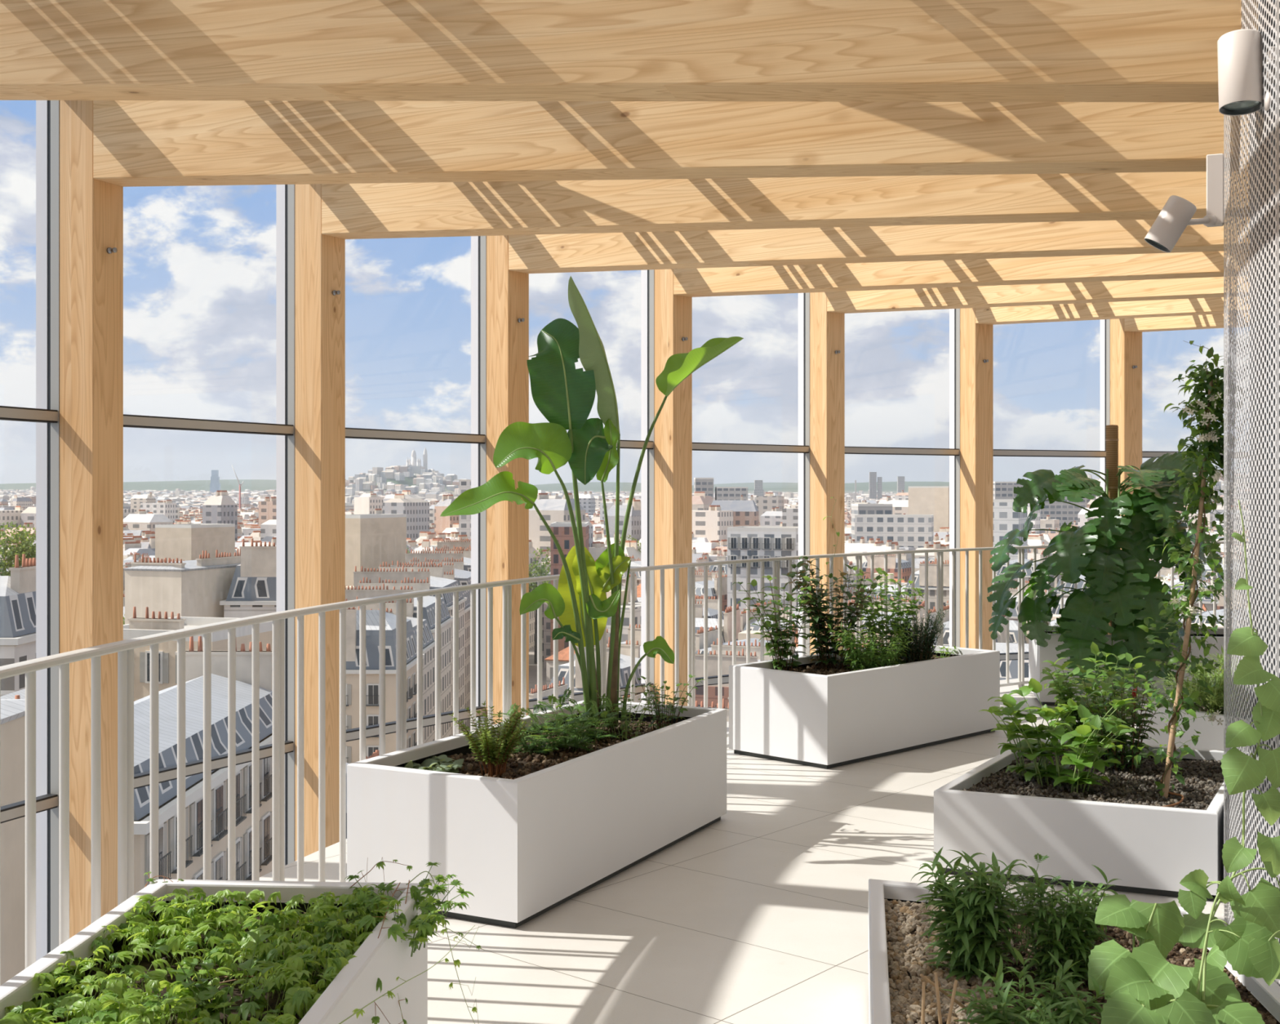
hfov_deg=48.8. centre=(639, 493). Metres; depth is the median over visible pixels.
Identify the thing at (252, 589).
building
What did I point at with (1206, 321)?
timber beam
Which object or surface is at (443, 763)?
hosta
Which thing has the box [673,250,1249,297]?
timber beam
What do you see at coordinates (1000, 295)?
timber beam
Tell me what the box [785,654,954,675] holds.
chips
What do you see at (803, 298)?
window
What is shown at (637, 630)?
building
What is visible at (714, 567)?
building
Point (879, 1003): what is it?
planter
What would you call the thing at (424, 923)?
clump
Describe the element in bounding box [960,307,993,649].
column
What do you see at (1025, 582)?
building
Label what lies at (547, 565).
building
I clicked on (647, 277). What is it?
window
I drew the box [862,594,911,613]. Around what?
building
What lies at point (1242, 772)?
vine
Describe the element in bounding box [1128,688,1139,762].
shoot
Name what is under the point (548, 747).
fern
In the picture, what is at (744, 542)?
building
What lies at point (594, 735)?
fern
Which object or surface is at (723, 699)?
building
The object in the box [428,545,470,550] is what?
building
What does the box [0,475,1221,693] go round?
ground
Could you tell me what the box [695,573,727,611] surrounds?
building
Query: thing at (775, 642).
bush
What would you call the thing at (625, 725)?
nettle
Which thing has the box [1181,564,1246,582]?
building
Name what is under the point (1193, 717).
trailing vine
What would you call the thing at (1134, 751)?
rose bush
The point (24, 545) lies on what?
tree
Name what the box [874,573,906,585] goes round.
building
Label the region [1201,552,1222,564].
building
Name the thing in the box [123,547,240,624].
building
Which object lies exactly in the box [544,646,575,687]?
building
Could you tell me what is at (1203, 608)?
building
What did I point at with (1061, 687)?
bush
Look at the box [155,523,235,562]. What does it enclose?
building
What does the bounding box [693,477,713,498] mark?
building
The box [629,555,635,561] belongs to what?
building
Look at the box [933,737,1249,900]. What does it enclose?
planter
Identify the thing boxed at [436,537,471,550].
building
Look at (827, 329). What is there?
column
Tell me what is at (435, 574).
building
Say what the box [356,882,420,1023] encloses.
trailing vine
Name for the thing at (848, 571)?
building
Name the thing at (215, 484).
tower
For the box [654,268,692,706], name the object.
column
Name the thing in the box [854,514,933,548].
building
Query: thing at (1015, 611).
building
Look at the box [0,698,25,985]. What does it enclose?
building
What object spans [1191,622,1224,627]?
building
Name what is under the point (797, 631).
building
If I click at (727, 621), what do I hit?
building
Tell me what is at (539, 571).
tree
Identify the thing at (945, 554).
building
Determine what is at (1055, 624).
nettle
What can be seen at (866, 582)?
building
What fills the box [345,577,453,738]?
building
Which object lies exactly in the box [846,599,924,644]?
building
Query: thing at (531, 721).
sprig
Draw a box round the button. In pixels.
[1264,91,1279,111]
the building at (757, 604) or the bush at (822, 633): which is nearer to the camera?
the bush at (822, 633)
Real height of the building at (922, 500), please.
42.900 m
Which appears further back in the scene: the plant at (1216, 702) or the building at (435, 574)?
the building at (435, 574)
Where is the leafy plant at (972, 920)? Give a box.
[910,845,1039,982]
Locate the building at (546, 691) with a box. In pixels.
[528,676,640,714]
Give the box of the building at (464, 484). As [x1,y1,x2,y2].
[459,479,471,539]
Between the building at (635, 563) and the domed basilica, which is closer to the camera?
the building at (635, 563)
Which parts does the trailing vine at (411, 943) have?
stem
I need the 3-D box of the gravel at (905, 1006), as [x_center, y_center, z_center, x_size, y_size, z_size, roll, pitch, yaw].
[1.022,1.261,3.512,1.101,0.060,1.741,0,0,0]
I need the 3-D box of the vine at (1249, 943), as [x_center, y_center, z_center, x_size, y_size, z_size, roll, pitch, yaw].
[1.353,0.934,3.220,0.252,0.343,0.381,0,0,0]
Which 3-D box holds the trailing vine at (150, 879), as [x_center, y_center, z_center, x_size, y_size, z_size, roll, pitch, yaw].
[-1.260,1.052,3.659,0.150,0.097,0.218,0,0,0]
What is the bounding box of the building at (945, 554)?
[928,551,949,562]
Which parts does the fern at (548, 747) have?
stem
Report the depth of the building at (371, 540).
303.92 m
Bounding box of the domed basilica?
[406,447,427,473]
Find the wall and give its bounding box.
[1223,0,1279,985]
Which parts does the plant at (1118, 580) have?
stem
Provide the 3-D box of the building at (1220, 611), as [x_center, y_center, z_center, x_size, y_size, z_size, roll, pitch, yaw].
[91.396,28.428,221.110,11.166,24.136,12.056,0,0,29]
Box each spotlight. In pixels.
[1144,153,1223,253]
[1217,28,1279,115]
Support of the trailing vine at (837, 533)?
attached to the bush at (822, 633)
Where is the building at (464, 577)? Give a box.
[390,557,471,585]
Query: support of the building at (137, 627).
on the ground at (225, 484)
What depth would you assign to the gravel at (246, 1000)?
3.24 m
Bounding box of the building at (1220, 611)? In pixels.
[1191,604,1249,626]
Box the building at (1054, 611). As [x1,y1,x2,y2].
[1049,587,1066,614]
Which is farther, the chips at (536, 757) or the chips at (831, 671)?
the chips at (831, 671)
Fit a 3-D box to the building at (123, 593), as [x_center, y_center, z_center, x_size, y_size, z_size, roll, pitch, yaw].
[-83.904,27.332,217.742,11.662,24.792,10.910,0,0,9]
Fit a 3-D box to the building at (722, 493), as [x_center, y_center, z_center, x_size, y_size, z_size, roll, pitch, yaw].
[45.750,18.000,708.000,15.500,43.100,16.000,0,0,0]
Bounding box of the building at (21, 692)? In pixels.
[0,688,25,698]
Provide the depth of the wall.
4.34 m
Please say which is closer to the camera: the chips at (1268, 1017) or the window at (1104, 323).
the chips at (1268, 1017)
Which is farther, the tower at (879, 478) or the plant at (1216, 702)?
the tower at (879, 478)
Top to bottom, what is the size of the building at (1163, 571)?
22.991 m
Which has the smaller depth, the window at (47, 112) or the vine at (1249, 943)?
the vine at (1249, 943)
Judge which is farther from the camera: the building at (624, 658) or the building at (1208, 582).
the building at (1208, 582)
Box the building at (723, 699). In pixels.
[695,697,728,721]
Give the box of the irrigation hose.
[1160,791,1184,806]
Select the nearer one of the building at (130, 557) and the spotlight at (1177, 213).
the spotlight at (1177, 213)
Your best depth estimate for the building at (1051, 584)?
360.38 m
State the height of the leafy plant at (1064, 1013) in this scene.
0.219 m
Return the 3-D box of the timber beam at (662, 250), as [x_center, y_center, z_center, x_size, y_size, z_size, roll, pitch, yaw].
[1.280,-1.768,9.216,5.833,0.952,0.230,0,0,40]
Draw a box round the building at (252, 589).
[219,538,275,617]
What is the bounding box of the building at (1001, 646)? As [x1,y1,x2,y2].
[995,642,1028,679]
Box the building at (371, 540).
[345,513,406,586]
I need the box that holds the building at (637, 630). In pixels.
[621,623,640,644]
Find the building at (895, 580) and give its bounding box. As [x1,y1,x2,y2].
[893,578,906,582]
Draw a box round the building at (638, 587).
[636,583,640,597]
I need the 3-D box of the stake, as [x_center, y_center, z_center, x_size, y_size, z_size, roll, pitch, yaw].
[2.302,0.392,5.938,0.282,1.800,0.181,0,0,0]
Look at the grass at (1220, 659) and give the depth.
8.30 m
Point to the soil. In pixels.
(1148, 766)
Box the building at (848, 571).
[846,560,855,589]
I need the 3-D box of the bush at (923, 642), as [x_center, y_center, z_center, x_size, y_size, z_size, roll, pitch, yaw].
[1.749,0.915,9.061,0.450,0.383,0.392,0,0,0]
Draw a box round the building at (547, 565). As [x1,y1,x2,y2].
[542,560,550,662]
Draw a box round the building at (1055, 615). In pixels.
[1050,613,1060,620]
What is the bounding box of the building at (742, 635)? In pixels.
[737,630,798,653]
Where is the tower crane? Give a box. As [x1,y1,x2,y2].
[231,465,244,509]
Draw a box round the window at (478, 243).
[471,235,653,728]
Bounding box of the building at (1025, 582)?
[1009,578,1045,596]
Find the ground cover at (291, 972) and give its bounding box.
[0,886,391,1023]
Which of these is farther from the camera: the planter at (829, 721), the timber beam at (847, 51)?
the planter at (829, 721)
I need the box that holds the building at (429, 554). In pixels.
[404,546,471,571]
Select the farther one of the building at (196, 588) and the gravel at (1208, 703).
the building at (196, 588)
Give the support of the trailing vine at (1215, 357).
attached to the climbing plant at (1211, 443)
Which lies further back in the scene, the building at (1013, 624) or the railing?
the building at (1013, 624)
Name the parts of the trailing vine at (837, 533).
stem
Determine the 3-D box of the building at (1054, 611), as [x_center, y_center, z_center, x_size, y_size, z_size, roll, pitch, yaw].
[88.282,30.074,280.757,14.902,22.991,13.444,0,0,20]
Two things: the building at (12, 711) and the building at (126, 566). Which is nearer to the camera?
the building at (12, 711)
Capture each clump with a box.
[154,931,274,1023]
[341,861,474,956]
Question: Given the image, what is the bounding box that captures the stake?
[1162,376,1213,798]
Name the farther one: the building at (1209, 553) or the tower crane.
the tower crane
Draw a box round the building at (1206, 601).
[1155,571,1218,613]
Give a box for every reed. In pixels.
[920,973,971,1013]
[920,982,925,1023]
[933,972,942,1023]
[946,979,957,1023]
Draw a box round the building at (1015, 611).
[995,587,1053,621]
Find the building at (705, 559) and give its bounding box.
[695,555,710,572]
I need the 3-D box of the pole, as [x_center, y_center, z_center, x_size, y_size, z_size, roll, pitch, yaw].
[3.500,0.325,10.470,0.093,1.678,0.093,0,0,0]
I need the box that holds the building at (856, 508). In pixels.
[851,503,892,538]
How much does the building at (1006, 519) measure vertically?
38.200 m
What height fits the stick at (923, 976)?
0.170 m
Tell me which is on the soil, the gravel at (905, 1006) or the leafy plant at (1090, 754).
the leafy plant at (1090, 754)
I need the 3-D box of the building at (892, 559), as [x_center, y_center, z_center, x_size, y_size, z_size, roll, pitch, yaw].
[69.610,28.365,397.882,12.056,24.136,11.166,0,0,27]
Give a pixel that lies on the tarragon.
(858, 658)
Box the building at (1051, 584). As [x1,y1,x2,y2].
[1044,555,1053,589]
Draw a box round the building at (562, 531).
[550,521,588,655]
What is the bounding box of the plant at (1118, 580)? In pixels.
[986,452,1222,689]
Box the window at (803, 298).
[798,292,959,656]
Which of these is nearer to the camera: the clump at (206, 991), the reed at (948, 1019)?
the clump at (206, 991)
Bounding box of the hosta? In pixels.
[400,754,463,773]
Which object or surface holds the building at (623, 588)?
on the ground at (225, 484)
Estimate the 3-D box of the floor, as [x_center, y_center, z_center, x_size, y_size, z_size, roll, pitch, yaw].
[5.304,1.710,2.454,14.687,0.320,22.330,0,0,0]
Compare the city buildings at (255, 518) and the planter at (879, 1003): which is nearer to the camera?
the planter at (879, 1003)
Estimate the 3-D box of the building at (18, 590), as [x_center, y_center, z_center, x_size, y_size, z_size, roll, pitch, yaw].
[-42.600,21.650,89.000,11.500,35.800,10.700,0,0,0]
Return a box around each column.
[59,100,123,937]
[295,183,345,860]
[486,235,528,724]
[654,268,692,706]
[809,292,844,654]
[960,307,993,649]
[1110,318,1142,549]
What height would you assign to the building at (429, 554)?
29.100 m
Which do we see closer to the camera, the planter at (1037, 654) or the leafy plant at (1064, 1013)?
the leafy plant at (1064, 1013)
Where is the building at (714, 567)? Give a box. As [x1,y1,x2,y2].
[701,552,727,574]
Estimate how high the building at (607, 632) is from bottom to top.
24.066 m
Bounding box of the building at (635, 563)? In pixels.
[621,553,640,586]
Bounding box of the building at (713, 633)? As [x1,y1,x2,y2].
[695,625,796,657]
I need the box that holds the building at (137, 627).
[123,606,272,701]
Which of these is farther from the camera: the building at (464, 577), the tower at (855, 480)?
the tower at (855, 480)
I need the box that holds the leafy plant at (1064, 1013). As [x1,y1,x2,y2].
[942,946,1111,1023]
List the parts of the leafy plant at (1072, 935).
stem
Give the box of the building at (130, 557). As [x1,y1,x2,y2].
[124,551,155,560]
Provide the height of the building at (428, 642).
26.700 m
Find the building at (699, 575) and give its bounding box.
[695,568,724,582]
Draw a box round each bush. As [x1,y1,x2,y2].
[732,575,817,671]
[783,555,883,670]
[852,566,925,665]
[879,608,948,663]
[1040,641,1146,759]
[1071,666,1165,772]
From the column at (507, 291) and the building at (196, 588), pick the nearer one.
the column at (507, 291)
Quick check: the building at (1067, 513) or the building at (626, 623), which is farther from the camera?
the building at (1067, 513)
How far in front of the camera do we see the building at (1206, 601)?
258.44 m
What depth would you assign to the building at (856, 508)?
491.98 m
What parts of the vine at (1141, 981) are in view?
stem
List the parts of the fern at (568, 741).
stem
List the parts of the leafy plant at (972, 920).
stem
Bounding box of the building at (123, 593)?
[123,593,124,606]
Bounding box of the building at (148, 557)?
[123,555,149,568]
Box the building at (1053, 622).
[1049,618,1057,625]
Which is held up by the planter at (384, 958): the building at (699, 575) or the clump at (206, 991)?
the clump at (206, 991)
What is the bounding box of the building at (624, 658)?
[546,636,640,697]
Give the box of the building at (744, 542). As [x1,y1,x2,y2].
[727,525,798,613]
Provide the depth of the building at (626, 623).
257.93 m
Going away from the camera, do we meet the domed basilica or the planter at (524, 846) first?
the planter at (524, 846)
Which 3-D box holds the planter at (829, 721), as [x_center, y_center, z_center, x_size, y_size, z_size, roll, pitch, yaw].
[1.442,1.287,8.838,1.821,0.526,1.813,0,0,0]
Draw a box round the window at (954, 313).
[949,308,1106,660]
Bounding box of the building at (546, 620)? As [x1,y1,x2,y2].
[543,602,550,667]
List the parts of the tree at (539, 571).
crown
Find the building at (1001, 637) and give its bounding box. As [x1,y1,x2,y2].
[923,606,1017,646]
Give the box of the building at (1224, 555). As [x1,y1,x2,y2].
[1222,554,1249,580]
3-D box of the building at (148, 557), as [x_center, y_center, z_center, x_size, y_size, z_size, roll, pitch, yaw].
[-133.173,28.251,365.723,11.205,26.154,13.142,0,0,14]
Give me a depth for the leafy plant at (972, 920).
3.65 m
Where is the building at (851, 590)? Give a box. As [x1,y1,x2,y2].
[846,586,889,600]
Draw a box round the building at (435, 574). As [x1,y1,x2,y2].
[352,561,466,735]
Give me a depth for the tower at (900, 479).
3296.27 m
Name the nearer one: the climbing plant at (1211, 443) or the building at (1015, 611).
the climbing plant at (1211, 443)
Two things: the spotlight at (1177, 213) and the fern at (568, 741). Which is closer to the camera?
the spotlight at (1177, 213)
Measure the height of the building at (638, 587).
20.221 m
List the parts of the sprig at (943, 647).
stem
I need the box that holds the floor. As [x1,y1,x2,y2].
[259,677,1249,1023]
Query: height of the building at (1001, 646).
24.755 m
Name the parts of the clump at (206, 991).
stem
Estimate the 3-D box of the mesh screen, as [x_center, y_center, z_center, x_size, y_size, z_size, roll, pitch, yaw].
[6.597,-0.400,2.436,9.786,4.500,14.880,0,0,0]
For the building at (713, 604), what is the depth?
232.71 m
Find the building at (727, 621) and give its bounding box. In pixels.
[695,604,742,643]
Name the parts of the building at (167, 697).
balcony rail, balcony rail, balcony rail, balcony rail, balcony rail, balcony rail, balcony rail, balcony rail, balcony rail, balcony rail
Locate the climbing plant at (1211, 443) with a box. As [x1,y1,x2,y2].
[1124,346,1243,795]
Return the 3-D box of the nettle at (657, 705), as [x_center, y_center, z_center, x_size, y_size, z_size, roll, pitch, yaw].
[0.142,0.991,6.665,0.328,0.263,0.339,0,0,0]
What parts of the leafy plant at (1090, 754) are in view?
stem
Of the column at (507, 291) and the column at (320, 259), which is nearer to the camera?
the column at (320, 259)
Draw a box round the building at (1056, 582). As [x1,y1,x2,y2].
[1053,574,1087,597]
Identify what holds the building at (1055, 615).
on the ground at (225, 484)
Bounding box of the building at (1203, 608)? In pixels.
[1178,604,1207,622]
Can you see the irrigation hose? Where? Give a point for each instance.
(1170, 793)
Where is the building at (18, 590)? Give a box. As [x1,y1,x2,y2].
[0,553,35,696]
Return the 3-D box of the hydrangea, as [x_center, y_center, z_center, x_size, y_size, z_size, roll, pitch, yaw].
[1.727,1.082,6.142,0.472,0.372,0.377,0,0,0]
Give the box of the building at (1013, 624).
[942,604,1031,643]
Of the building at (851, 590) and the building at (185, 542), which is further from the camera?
the building at (185, 542)
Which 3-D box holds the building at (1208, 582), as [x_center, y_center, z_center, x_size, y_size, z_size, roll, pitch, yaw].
[123.268,29.767,312.135,12.639,22.555,10.753,0,0,25]
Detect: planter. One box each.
[0,879,427,1023]
[346,700,726,928]
[728,643,999,768]
[868,878,1279,1023]
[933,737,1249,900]
[1028,624,1238,705]
[1137,695,1249,751]
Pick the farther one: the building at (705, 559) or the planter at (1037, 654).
the building at (705, 559)
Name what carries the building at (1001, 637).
on the ground at (225, 484)
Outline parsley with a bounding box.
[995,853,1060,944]
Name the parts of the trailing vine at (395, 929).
stem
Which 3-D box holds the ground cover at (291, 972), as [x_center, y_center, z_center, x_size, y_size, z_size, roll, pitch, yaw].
[-0.977,1.058,2.803,0.772,0.162,1.788,0,0,0]
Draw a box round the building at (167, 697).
[14,635,272,894]
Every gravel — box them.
[50,920,317,1023]
[884,898,1262,1023]
[1190,702,1246,714]
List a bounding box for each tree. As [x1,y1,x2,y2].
[0,520,35,576]
[0,525,35,575]
[528,546,550,663]
[618,534,640,554]
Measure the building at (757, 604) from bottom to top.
24.136 m
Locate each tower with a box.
[209,470,220,492]
[753,480,764,495]
[854,480,856,502]
[869,471,876,499]
[877,476,882,499]
[897,475,904,493]
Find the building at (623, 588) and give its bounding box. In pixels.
[621,573,640,602]
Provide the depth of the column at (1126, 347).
15.19 m
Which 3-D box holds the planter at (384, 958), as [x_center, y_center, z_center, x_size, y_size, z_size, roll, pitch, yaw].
[-0.979,1.287,2.813,0.837,0.526,1.902,0,0,0]
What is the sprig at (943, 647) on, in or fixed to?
in the planter at (829, 721)
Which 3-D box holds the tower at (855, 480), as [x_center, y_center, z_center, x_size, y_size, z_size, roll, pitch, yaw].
[229.033,12.373,1500.000,1.328,54.354,0.664,0,0,0]
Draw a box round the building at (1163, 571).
[1154,566,1175,581]
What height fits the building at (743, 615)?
24.792 m
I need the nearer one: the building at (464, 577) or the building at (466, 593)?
the building at (466, 593)
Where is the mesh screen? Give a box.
[1249,0,1279,986]
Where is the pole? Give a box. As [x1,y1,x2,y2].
[1105,424,1118,634]
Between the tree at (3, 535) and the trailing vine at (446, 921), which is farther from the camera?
the tree at (3, 535)
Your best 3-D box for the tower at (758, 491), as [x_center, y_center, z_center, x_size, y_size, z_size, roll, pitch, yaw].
[252.268,4.971,3000.000,21.244,69.158,10.622,0,0,0]
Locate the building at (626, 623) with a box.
[606,589,640,641]
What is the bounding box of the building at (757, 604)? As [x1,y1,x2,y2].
[752,599,798,619]
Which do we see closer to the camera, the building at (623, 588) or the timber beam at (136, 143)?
the timber beam at (136, 143)
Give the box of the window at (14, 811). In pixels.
[0,405,58,823]
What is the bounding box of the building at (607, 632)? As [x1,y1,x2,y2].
[573,628,640,661]
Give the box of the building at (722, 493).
[715,486,747,500]
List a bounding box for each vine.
[143,871,183,888]
[338,924,479,1023]
[350,856,412,887]
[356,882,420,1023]
[388,879,420,1018]
[400,890,484,950]
[406,871,478,1023]
[820,496,839,646]
[1087,893,1265,1023]
[1169,713,1212,728]
[1177,831,1279,994]
[1183,340,1219,368]
[1201,499,1279,1000]
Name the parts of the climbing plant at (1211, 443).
stem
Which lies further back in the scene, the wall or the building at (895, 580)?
the building at (895, 580)
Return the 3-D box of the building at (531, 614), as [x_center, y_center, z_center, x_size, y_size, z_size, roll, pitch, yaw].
[-34.373,30.734,365.118,13.870,21.725,12.766,0,0,8]
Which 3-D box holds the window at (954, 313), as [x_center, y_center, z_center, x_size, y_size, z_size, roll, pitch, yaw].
[4.186,0.765,15.072,1.870,6.370,0.783,0,0,0]
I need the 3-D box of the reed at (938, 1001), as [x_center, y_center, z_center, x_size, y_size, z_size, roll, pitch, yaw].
[0.664,1.166,3.120,0.028,0.218,0.008,0,0,0]
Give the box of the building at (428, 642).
[345,595,435,743]
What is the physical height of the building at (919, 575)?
26.154 m
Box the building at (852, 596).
[846,595,917,610]
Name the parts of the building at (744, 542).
balcony rail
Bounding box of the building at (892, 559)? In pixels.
[862,553,911,582]
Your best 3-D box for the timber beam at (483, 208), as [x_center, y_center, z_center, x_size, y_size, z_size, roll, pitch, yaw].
[0.396,-1.768,8.032,5.833,0.952,0.231,0,0,32]
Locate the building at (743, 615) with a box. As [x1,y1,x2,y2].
[740,608,798,631]
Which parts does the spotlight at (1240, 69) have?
arm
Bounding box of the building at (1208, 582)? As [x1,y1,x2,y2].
[1168,577,1211,585]
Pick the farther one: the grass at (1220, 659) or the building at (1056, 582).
the building at (1056, 582)
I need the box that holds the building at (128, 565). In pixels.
[123,560,140,567]
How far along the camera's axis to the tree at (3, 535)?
239.89 m
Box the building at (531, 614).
[528,582,535,648]
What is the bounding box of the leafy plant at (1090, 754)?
[987,677,1137,792]
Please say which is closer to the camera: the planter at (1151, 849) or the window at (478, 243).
the planter at (1151, 849)
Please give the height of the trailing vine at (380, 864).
0.088 m
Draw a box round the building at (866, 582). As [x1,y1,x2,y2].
[862,574,906,599]
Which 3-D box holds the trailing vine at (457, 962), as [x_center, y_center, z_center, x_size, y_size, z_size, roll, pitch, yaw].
[-0.516,1.231,3.755,0.188,0.489,0.153,0,0,0]
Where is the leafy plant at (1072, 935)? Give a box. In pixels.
[1008,864,1121,989]
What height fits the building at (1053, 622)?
23.922 m
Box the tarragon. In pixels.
[826,618,919,671]
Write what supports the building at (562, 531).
on the ground at (225, 484)
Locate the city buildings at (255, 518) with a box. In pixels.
[0,464,1249,577]
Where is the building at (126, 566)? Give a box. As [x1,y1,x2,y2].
[123,565,131,590]
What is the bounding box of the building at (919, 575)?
[902,560,949,611]
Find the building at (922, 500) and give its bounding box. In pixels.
[908,485,949,531]
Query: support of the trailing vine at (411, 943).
hanging from the planter at (384, 958)
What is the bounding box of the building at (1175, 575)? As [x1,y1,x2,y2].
[1173,568,1181,578]
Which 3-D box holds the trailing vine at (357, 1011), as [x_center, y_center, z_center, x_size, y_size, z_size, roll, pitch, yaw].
[-0.483,1.059,3.075,0.214,0.100,0.650,0,0,0]
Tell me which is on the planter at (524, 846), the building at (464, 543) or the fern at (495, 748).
the fern at (495, 748)
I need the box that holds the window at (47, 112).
[35,100,293,960]
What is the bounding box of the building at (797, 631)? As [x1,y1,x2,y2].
[792,624,798,646]
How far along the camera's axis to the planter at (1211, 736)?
7.87 m
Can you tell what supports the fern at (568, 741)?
in the planter at (524, 846)
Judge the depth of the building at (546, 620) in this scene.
320.84 m
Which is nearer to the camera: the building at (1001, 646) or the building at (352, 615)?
the building at (352, 615)
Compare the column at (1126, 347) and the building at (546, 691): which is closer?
the column at (1126, 347)
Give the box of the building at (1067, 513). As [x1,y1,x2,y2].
[993,481,1096,528]
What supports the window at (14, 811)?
attached to the column
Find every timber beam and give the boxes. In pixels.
[0,0,1257,102]
[93,100,1238,186]
[321,114,1249,239]
[508,217,1249,273]
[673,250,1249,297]
[826,275,1249,313]
[975,296,1249,324]
[1124,312,1249,332]
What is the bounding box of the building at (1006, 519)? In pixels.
[993,498,1027,573]
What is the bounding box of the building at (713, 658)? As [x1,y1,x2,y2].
[695,638,773,707]
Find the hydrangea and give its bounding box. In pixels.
[979,697,1079,778]
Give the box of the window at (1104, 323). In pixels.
[1100,319,1249,516]
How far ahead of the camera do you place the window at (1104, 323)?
15.48 m
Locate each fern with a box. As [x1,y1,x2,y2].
[448,700,529,777]
[492,702,593,755]
[520,693,614,751]
[532,687,631,743]
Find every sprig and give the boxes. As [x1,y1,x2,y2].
[521,716,533,742]
[933,644,956,657]
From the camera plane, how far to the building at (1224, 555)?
363.03 m
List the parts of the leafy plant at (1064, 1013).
stem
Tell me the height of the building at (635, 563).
26.154 m
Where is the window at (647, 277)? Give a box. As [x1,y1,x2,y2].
[640,269,809,702]
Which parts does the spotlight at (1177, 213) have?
arm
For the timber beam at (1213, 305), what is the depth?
12.89 m
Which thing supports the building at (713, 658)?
on the ground at (225, 484)
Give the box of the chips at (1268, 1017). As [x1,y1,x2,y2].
[912,909,1279,1023]
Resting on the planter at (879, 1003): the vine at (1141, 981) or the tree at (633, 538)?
the vine at (1141, 981)
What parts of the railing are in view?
rail post, rail post, rail post, rail post, rail post, rail post, rail post, rail post, rail post, rail post, railing, handrail, rail, rail post, rail post, rail post, rail post, rail post, rail post, rail post, rail post, rail post, rail post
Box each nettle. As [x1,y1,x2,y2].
[595,684,660,740]
[635,674,704,729]
[1045,616,1061,633]
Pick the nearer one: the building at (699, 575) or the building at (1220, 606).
the building at (1220, 606)
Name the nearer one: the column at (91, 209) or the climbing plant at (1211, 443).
the climbing plant at (1211, 443)
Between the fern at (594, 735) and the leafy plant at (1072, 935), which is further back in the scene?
the fern at (594, 735)
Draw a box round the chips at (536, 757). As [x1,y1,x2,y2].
[424,719,673,779]
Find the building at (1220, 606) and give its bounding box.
[1216,586,1249,609]
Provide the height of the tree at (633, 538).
27.660 m
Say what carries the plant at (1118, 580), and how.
in the planter at (1037, 654)
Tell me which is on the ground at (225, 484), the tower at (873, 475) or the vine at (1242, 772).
the tower at (873, 475)
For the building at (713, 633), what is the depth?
185.01 m
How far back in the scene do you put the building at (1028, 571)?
334.36 m
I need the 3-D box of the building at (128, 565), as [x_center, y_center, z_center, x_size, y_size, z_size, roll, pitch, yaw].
[-121.608,27.516,324.759,14.400,24.755,12.874,0,0,20]
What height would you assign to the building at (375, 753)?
20.400 m
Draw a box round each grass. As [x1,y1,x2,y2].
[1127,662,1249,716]
[1149,644,1249,706]
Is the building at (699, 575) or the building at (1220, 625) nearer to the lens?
the building at (1220, 625)
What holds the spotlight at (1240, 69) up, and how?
attached to the wall
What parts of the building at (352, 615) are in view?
balcony rail, balcony rail, balcony rail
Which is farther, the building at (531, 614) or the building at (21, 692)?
the building at (531, 614)
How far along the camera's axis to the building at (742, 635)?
205.94 m
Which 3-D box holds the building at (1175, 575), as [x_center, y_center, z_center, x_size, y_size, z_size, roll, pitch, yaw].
[140.535,29.702,364.887,12.639,22.555,10.753,0,0,27]
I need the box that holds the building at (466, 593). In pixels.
[443,569,470,731]
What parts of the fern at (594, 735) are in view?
stem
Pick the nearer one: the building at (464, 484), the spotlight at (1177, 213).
the spotlight at (1177, 213)
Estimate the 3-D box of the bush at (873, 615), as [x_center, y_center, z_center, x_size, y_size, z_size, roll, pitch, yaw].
[1.577,0.788,9.013,0.510,0.636,0.568,0,0,0]
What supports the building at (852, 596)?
on the ground at (225, 484)
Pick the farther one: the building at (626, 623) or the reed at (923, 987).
the building at (626, 623)
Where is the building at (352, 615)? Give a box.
[346,606,424,763]
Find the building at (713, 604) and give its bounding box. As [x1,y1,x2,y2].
[695,595,724,619]
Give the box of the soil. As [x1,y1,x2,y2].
[962,748,1224,809]
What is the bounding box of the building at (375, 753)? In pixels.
[346,749,378,838]
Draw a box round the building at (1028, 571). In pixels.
[995,550,1044,591]
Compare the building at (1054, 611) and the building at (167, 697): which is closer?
the building at (167, 697)

